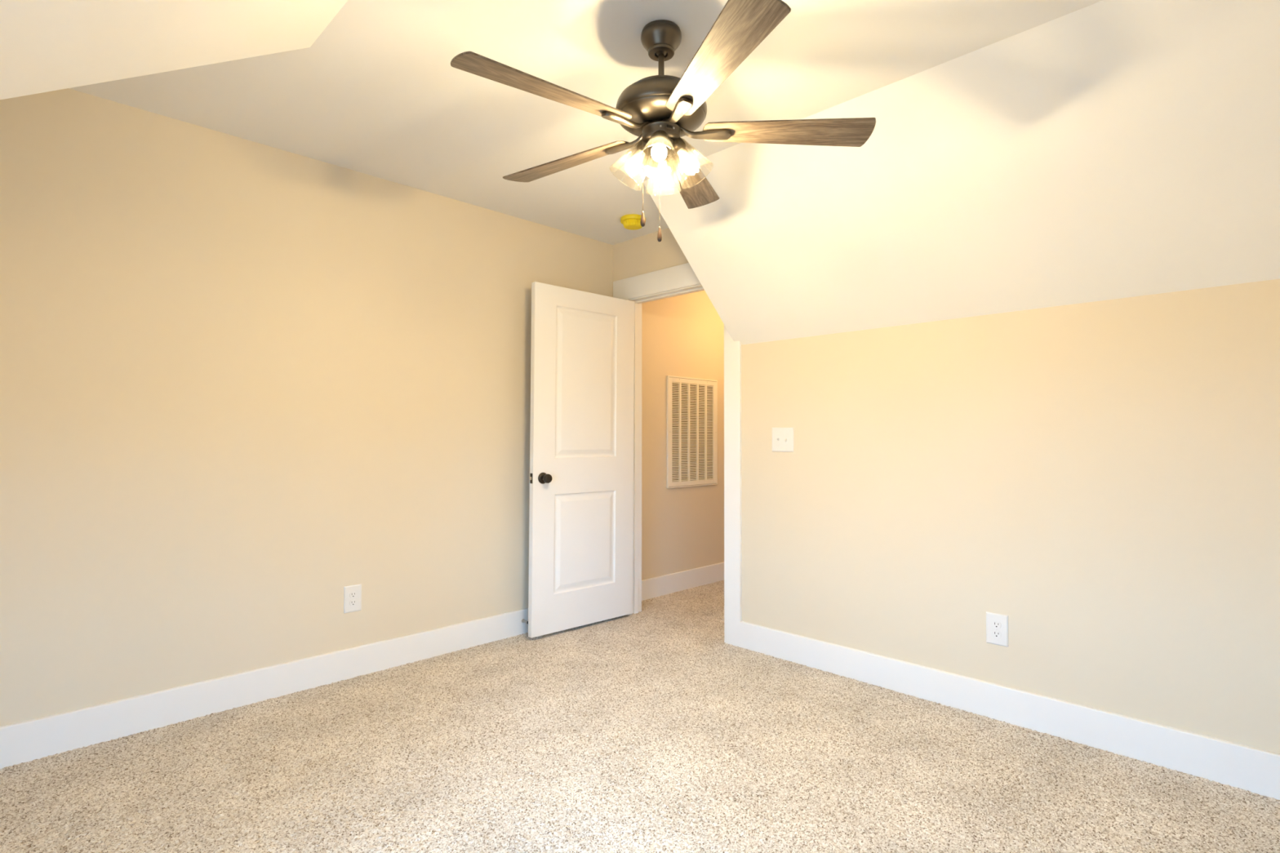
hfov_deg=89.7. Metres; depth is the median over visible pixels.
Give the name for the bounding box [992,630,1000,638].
receptacle
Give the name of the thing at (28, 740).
baseboard
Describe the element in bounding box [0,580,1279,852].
floor
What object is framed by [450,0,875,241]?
ceiling fan
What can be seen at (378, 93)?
ceiling
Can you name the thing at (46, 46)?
ceiling
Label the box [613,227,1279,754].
wall
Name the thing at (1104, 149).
ceiling
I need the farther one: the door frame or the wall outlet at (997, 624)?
the door frame
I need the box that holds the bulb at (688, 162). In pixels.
[671,137,697,173]
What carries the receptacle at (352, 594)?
attached to the wall outlet at (352, 593)
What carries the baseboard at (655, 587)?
attached to the wall at (682, 528)
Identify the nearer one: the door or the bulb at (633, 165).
the bulb at (633, 165)
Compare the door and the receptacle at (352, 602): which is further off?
the door
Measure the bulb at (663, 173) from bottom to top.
0.167 m
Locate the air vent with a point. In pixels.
(691, 402)
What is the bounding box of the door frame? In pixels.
[613,262,742,647]
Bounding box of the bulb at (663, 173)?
[655,155,670,184]
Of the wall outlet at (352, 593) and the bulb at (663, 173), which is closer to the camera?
the bulb at (663, 173)
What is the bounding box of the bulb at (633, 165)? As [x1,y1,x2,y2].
[625,139,650,174]
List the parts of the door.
knob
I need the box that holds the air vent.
[666,375,717,488]
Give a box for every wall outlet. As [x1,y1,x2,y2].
[343,583,361,613]
[986,611,1008,647]
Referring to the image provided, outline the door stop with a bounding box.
[521,618,528,624]
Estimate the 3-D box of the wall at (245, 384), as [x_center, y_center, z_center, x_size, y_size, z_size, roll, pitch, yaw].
[-1.458,-0.011,3.162,0.120,2.485,3.710,-1,-1,45]
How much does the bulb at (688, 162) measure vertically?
0.167 m
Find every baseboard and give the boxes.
[0,608,528,768]
[641,561,724,600]
[739,621,1279,799]
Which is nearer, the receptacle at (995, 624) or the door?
the receptacle at (995, 624)
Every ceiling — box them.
[0,0,347,99]
[69,0,1102,244]
[643,0,1279,345]
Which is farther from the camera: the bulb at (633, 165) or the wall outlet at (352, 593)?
the wall outlet at (352, 593)
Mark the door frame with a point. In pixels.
(732, 349)
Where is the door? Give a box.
[528,281,634,638]
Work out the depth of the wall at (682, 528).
4.87 m
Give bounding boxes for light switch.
[772,427,793,452]
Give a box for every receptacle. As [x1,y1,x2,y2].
[349,591,356,597]
[349,600,356,605]
[991,621,1000,628]
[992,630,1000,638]
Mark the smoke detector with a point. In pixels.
(631, 221)
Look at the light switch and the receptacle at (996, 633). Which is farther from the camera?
the light switch
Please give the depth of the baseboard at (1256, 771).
2.53 m
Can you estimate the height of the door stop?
0.022 m
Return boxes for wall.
[0,88,613,726]
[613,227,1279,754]
[641,290,724,580]
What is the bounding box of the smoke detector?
[620,213,645,230]

